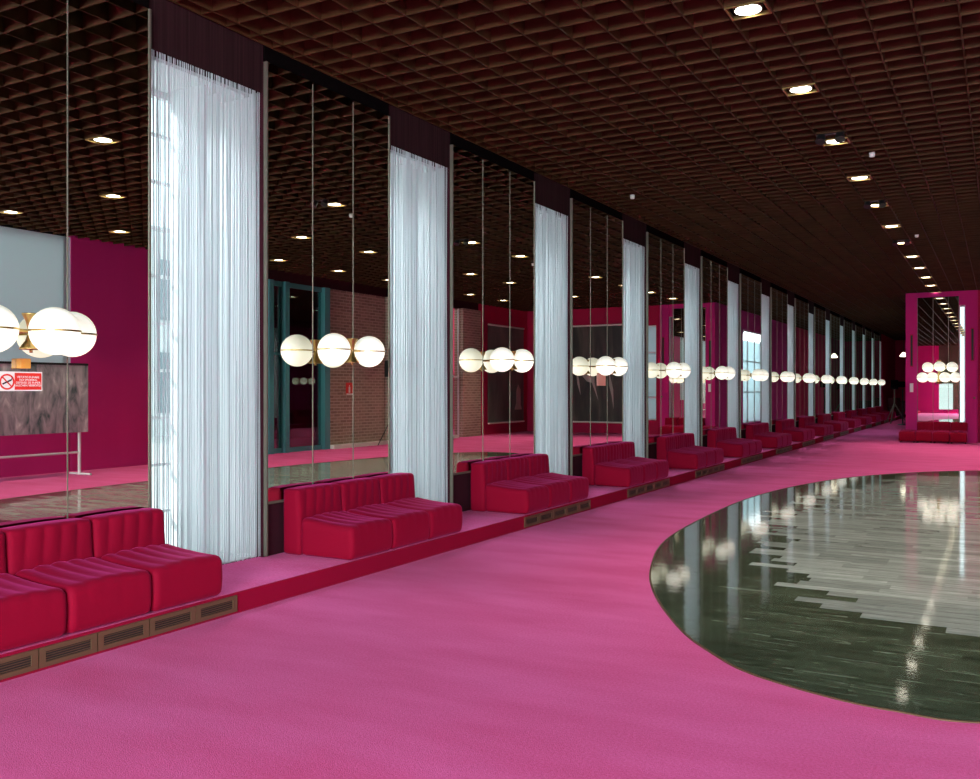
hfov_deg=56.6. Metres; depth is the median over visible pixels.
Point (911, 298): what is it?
wall
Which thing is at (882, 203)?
ceiling spotlight
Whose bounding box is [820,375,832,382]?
globe lamp
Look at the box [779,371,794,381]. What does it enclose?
globe lamp
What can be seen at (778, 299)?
wall mirror
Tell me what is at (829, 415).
seat
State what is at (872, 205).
recessed light
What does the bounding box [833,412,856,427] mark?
seat
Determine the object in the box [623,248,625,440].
window
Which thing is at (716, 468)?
air vent
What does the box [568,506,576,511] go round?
grille
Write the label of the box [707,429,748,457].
seat
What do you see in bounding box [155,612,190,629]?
grille
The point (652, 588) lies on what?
trim
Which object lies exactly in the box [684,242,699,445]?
curtain
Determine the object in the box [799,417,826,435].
seat
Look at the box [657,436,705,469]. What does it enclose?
seat
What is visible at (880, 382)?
globe lamp
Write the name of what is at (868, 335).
wall mirror
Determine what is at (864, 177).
recessed light
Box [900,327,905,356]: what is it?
pendant lamp
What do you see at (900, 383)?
speaker
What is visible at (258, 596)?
baseboard
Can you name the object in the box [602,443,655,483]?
seat
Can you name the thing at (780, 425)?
seat
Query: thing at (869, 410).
seat
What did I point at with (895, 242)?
ceiling spotlight
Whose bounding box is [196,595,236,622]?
air vent
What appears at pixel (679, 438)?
seat
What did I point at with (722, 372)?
globe lamp
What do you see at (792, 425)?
seat
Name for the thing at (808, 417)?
seat
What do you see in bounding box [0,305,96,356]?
globe lamp
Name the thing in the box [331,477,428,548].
seat
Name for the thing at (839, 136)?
ceiling spotlight
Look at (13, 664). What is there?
grille
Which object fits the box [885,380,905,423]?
speaker
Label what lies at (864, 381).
globe lamp
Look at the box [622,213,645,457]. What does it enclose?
curtain
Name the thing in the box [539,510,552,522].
air vent
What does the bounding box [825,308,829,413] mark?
curtain
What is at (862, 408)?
seat
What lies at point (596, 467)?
seat
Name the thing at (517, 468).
seat
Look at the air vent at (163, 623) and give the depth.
5.99 m
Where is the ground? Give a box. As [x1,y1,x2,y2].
[151,435,169,543]
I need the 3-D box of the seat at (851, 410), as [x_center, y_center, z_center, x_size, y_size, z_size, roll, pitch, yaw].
[15.399,1.157,37.957,0.774,0.581,0.604,0,0,29]
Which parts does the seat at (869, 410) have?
backrest, seat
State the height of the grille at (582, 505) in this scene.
0.059 m
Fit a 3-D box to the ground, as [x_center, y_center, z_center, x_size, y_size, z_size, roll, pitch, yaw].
[-7.987,2.100,38.867,39.100,0.200,120.000,0,0,29]
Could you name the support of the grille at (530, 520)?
attached to the air vent at (531, 520)
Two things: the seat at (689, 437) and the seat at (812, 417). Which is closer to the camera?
the seat at (689, 437)
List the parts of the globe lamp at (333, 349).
globe, globe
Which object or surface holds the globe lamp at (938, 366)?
attached to the wall mirror at (937, 317)
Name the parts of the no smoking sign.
text panel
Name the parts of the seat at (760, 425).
backrest, seat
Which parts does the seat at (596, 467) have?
backrest, seat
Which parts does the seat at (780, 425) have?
backrest, seat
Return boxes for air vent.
[0,649,37,679]
[38,633,96,668]
[97,619,148,651]
[149,606,195,635]
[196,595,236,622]
[524,514,539,527]
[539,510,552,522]
[553,506,566,518]
[567,503,578,514]
[579,500,590,511]
[627,487,636,497]
[637,485,645,494]
[646,483,653,491]
[654,481,661,489]
[662,479,669,487]
[695,470,701,477]
[702,468,707,475]
[708,467,713,473]
[714,465,718,471]
[719,464,723,470]
[910,334,912,366]
[971,328,973,360]
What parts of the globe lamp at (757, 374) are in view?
globe, globe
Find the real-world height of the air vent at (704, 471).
0.115 m
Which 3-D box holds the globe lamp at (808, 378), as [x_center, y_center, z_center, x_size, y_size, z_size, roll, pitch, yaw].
[10.142,-0.365,29.001,0.372,0.300,0.838,0,0,29]
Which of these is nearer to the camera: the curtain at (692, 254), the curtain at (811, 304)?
the curtain at (692, 254)
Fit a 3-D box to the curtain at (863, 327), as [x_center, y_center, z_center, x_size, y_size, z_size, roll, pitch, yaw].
[17.369,-0.823,42.397,0.039,4.534,1.230,0,0,29]
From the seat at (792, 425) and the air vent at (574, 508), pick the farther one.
the seat at (792, 425)
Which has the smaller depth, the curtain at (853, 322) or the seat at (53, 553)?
the seat at (53, 553)
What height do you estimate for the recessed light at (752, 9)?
0.142 m
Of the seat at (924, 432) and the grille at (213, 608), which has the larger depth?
the seat at (924, 432)
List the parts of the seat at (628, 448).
backrest, seat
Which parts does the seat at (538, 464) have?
backrest, seat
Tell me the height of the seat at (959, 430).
0.621 m
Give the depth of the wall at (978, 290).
27.45 m
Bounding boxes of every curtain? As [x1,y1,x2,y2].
[149,0,261,563]
[389,104,448,502]
[534,172,568,474]
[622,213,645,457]
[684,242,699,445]
[727,262,738,437]
[761,278,769,422]
[787,290,793,418]
[808,300,813,415]
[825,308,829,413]
[839,314,842,411]
[852,320,854,409]
[862,325,864,407]
[871,329,873,406]
[879,333,880,405]
[963,305,963,421]
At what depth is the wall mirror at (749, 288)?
22.98 m
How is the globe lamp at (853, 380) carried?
attached to the wall mirror at (847, 325)
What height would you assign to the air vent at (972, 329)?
1.000 m
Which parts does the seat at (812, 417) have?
seat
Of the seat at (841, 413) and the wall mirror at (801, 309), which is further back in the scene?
the seat at (841, 413)
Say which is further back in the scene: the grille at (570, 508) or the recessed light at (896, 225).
the recessed light at (896, 225)
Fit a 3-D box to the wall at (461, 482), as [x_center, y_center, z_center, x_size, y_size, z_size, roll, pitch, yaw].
[7.771,-0.810,26.024,0.850,5.220,67.001,0,0,29]
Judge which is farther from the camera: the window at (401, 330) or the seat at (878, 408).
the seat at (878, 408)
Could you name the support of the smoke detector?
attached to the ceiling
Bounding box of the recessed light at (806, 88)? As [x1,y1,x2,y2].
[782,83,819,96]
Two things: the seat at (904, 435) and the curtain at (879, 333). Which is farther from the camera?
the curtain at (879, 333)
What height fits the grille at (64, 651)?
0.059 m
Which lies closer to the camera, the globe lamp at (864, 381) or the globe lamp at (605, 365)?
the globe lamp at (605, 365)
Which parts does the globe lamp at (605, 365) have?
globe, globe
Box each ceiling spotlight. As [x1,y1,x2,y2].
[815,131,844,144]
[864,200,885,208]
[892,239,909,245]
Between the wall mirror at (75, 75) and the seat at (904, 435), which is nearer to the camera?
the wall mirror at (75, 75)
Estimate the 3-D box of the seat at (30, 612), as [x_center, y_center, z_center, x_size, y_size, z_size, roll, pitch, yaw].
[-2.938,1.157,5.240,0.774,0.581,0.604,0,0,29]
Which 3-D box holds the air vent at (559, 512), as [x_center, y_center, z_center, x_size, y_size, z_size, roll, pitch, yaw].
[0.864,1.524,11.265,0.012,0.115,0.378,0,0,29]
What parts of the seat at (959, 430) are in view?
seat, backrest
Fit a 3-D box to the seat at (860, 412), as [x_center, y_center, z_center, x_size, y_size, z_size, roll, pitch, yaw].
[16.754,1.157,40.373,0.774,0.581,0.604,0,0,29]
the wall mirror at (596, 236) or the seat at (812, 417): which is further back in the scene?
the seat at (812, 417)
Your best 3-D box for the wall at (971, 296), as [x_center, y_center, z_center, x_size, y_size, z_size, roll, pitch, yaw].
[14.613,-0.905,27.605,0.320,5.010,0.750,0,0,29]
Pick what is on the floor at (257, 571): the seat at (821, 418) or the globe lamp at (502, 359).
the seat at (821, 418)
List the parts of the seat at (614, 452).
backrest, seat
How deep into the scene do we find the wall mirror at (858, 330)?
40.68 m
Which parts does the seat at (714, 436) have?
backrest, seat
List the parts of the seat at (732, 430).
backrest, seat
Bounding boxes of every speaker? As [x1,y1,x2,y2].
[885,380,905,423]
[898,381,905,424]
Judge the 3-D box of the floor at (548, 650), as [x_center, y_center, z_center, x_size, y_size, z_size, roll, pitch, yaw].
[15.578,1.698,21.648,15.550,0.204,67.001,0,0,29]
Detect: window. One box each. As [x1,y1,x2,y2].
[151,85,218,554]
[390,164,416,496]
[535,214,543,453]
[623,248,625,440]
[959,305,959,421]
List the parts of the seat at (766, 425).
backrest, seat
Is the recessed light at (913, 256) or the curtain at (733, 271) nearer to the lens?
the recessed light at (913, 256)
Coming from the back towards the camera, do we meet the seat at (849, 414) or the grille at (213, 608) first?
the seat at (849, 414)
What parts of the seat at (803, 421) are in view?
backrest, seat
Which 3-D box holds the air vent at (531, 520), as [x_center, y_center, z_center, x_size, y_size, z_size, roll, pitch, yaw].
[0.487,1.524,10.593,0.012,0.115,0.378,0,0,29]
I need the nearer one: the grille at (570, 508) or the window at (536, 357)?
the grille at (570, 508)
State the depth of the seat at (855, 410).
38.42 m
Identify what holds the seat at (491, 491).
on the floor at (257, 571)
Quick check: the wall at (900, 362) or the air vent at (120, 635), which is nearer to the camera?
the air vent at (120, 635)
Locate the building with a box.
[151,225,169,435]
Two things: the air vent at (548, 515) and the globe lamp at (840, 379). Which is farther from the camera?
the globe lamp at (840, 379)
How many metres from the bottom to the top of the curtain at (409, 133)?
4.534 m
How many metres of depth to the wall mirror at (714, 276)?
20.09 m
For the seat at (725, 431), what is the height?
0.581 m
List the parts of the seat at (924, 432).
seat, backrest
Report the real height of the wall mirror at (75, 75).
4.270 m
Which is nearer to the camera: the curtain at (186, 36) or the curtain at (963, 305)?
the curtain at (186, 36)
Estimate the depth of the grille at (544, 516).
10.94 m
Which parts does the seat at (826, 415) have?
seat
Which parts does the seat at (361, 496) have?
backrest, seat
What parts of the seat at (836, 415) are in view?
backrest, seat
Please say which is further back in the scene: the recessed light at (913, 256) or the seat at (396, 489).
the recessed light at (913, 256)
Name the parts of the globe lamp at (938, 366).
globe, globe, globe, globe, globe, globe, globe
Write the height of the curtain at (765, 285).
4.534 m
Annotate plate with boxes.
[597,373,605,385]
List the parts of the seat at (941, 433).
seat, backrest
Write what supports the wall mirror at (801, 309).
attached to the wall at (461, 482)
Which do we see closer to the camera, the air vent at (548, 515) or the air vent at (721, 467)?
the air vent at (548, 515)
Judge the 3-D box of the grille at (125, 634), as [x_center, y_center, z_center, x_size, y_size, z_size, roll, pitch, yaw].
[-2.279,1.524,5.661,0.008,0.059,0.298,0,0,29]
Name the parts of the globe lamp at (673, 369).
globe, globe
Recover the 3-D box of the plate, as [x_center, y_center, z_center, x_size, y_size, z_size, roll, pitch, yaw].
[1.771,-0.160,14.437,0.011,0.200,0.320,0,0,29]
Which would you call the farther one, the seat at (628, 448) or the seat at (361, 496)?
the seat at (628, 448)
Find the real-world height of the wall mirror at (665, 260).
4.270 m
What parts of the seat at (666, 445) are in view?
backrest, seat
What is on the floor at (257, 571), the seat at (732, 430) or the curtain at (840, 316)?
the seat at (732, 430)
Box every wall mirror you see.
[0,0,150,527]
[263,61,389,556]
[450,144,534,502]
[570,198,622,475]
[646,232,684,457]
[701,256,727,445]
[739,274,760,437]
[770,287,787,431]
[794,298,808,426]
[814,307,825,417]
[830,314,839,415]
[844,320,851,413]
[855,325,862,409]
[865,329,871,408]
[874,333,879,407]
[917,296,958,421]
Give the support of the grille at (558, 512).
attached to the air vent at (559, 512)
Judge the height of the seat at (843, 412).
0.581 m
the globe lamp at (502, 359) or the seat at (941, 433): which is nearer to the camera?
the globe lamp at (502, 359)
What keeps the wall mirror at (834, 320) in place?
attached to the wall at (461, 482)
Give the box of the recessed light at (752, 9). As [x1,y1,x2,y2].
[724,0,771,20]
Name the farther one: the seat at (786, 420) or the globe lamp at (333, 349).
the seat at (786, 420)
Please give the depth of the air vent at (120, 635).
5.65 m
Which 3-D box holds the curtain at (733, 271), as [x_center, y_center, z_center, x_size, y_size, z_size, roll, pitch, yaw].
[5.768,-0.823,21.697,0.038,4.534,1.226,0,0,29]
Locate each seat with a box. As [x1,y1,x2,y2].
[0,518,151,633]
[0,532,66,651]
[81,508,221,611]
[284,483,391,559]
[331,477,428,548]
[369,473,461,538]
[471,460,548,513]
[497,456,569,507]
[519,454,588,502]
[582,445,642,486]
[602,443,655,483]
[616,441,668,479]
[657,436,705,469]
[668,434,714,466]
[681,433,723,464]
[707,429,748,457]
[718,428,755,455]
[725,427,761,453]
[746,424,781,447]
[754,423,786,446]
[761,422,791,445]
[775,420,806,441]
[782,419,810,439]
[789,419,814,438]
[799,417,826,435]
[804,416,829,434]
[810,416,832,433]
[817,414,842,431]
[825,414,845,430]
[828,414,848,429]
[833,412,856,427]
[840,412,858,426]
[843,412,860,426]
[846,410,867,424]
[851,410,869,423]
[855,410,871,423]
[857,409,877,421]
[862,408,880,420]
[867,408,885,419]
[876,406,892,417]
[899,429,915,442]
[915,421,933,442]
[932,422,950,443]
[950,422,967,443]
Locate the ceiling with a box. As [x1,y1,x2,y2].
[168,0,979,339]
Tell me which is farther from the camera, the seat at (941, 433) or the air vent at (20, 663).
the seat at (941, 433)
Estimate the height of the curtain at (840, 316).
4.534 m
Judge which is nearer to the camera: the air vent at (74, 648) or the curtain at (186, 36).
the air vent at (74, 648)
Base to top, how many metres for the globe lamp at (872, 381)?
0.300 m
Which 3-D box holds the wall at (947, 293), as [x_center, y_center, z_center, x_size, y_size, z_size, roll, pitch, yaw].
[13.835,-0.905,28.069,1.150,5.010,0.700,0,0,29]
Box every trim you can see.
[130,0,878,334]
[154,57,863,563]
[649,471,979,722]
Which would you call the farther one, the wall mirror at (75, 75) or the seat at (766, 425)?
the seat at (766, 425)
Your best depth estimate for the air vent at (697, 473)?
16.44 m
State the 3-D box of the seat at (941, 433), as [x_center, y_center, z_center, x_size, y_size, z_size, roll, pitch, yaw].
[13.545,1.290,27.296,0.456,0.621,0.774,0,0,29]
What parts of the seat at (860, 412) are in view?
backrest, seat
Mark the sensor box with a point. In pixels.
(21, 363)
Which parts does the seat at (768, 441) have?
backrest, seat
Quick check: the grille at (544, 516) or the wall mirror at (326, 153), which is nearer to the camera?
the wall mirror at (326, 153)
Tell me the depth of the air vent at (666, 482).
14.84 m
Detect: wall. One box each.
[154,45,894,564]
[895,340,905,413]
[906,293,916,431]
[917,291,958,441]
[959,291,964,306]
[965,290,977,442]
[978,290,979,442]
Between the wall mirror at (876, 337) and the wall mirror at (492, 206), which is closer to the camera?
the wall mirror at (492, 206)
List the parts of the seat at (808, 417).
backrest, seat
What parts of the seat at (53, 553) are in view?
backrest, seat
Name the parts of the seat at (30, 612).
backrest, seat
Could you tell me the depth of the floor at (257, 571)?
7.53 m
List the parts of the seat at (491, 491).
backrest, seat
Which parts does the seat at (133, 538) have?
backrest, seat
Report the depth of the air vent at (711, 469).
17.14 m
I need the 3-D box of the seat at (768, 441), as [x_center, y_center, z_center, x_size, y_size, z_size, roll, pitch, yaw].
[6.819,1.157,22.648,0.774,0.581,0.604,0,0,29]
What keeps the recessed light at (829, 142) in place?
in the ceiling
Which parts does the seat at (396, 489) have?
backrest, seat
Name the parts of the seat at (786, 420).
backrest, seat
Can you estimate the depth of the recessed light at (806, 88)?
9.01 m
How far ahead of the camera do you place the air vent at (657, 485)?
14.49 m
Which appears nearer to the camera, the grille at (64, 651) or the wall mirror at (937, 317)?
the grille at (64, 651)
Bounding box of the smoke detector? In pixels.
[869,151,874,157]
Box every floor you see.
[0,414,905,654]
[0,417,979,778]
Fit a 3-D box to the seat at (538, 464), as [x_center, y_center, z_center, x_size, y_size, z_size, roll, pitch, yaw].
[0.839,1.157,11.979,0.774,0.581,0.604,0,0,29]
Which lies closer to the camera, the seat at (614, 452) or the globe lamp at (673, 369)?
the seat at (614, 452)
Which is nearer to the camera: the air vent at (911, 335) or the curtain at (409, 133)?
the curtain at (409, 133)
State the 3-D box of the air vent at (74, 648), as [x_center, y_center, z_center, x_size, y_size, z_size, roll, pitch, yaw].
[-2.466,1.524,5.324,0.012,0.115,0.378,0,0,29]
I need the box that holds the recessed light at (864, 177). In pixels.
[846,175,872,181]
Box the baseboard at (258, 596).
[0,415,905,682]
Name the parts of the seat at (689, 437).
backrest, seat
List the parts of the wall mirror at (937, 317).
pane, pane, pane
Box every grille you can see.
[0,656,30,673]
[46,640,90,660]
[104,625,143,644]
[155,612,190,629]
[201,601,232,616]
[527,517,537,523]
[541,513,551,519]
[555,509,564,515]
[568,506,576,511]
[580,503,588,508]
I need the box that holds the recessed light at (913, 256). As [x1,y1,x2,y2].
[904,255,919,257]
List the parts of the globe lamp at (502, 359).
globe, globe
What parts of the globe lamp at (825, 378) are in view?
globe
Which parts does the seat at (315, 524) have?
backrest, seat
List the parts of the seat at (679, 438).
backrest, seat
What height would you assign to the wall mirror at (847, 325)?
4.270 m
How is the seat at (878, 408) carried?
on the floor at (257, 571)
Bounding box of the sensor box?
[16,358,30,368]
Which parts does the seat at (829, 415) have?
seat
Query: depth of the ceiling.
9.61 m
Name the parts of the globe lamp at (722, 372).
globe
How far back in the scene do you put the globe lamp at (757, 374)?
22.75 m
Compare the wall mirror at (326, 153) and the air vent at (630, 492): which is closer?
the wall mirror at (326, 153)
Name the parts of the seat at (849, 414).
backrest, seat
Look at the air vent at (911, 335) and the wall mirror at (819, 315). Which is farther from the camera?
the wall mirror at (819, 315)
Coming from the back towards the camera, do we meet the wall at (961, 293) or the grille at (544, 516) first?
the wall at (961, 293)
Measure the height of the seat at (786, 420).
0.581 m
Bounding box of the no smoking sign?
[0,371,41,390]
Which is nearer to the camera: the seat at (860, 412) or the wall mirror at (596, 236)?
the wall mirror at (596, 236)
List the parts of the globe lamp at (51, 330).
globe, globe, globe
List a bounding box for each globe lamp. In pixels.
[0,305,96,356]
[317,333,384,366]
[489,347,533,372]
[596,356,627,375]
[666,362,690,377]
[715,366,734,379]
[751,369,768,380]
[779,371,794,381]
[802,373,815,382]
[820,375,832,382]
[835,376,846,383]
[848,377,858,383]
[859,378,868,384]
[870,379,877,384]
[878,379,884,384]
[917,360,960,383]
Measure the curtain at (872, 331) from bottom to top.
4.534 m
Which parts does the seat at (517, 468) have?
backrest, seat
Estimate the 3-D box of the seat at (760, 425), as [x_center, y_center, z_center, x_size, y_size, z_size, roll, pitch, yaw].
[7.117,1.157,23.180,0.774,0.581,0.604,0,0,29]
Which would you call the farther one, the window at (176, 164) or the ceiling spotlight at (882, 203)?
the ceiling spotlight at (882, 203)
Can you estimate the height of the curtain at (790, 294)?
4.534 m
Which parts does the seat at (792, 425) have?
backrest, seat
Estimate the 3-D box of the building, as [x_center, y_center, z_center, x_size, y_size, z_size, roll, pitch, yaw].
[-4.283,-2.500,60.865,4.050,9.000,78.000,0,0,29]
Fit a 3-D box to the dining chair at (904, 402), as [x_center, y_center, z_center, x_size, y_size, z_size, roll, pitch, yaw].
[22.312,1.110,48.951,0.480,0.980,0.500,0,0,29]
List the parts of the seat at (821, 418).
backrest, seat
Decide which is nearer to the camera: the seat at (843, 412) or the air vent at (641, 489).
the air vent at (641, 489)
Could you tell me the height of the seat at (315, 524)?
0.581 m
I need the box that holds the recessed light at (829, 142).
[823,137,850,146]
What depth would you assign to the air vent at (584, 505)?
11.94 m
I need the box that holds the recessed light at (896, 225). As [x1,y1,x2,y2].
[882,224,901,228]
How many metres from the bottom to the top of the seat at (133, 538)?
0.581 m
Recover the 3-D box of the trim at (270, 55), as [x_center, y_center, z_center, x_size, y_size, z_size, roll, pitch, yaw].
[6.074,-2.960,22.174,0.022,0.260,58.625,0,0,29]
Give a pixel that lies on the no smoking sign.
(9, 381)
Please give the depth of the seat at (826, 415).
31.97 m
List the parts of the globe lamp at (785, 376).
globe, globe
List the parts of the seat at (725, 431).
backrest, seat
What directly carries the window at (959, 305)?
in the wall
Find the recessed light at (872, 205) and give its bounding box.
[871,203,888,207]
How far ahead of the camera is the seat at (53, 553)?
5.68 m
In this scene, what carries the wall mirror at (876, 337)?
attached to the wall at (461, 482)

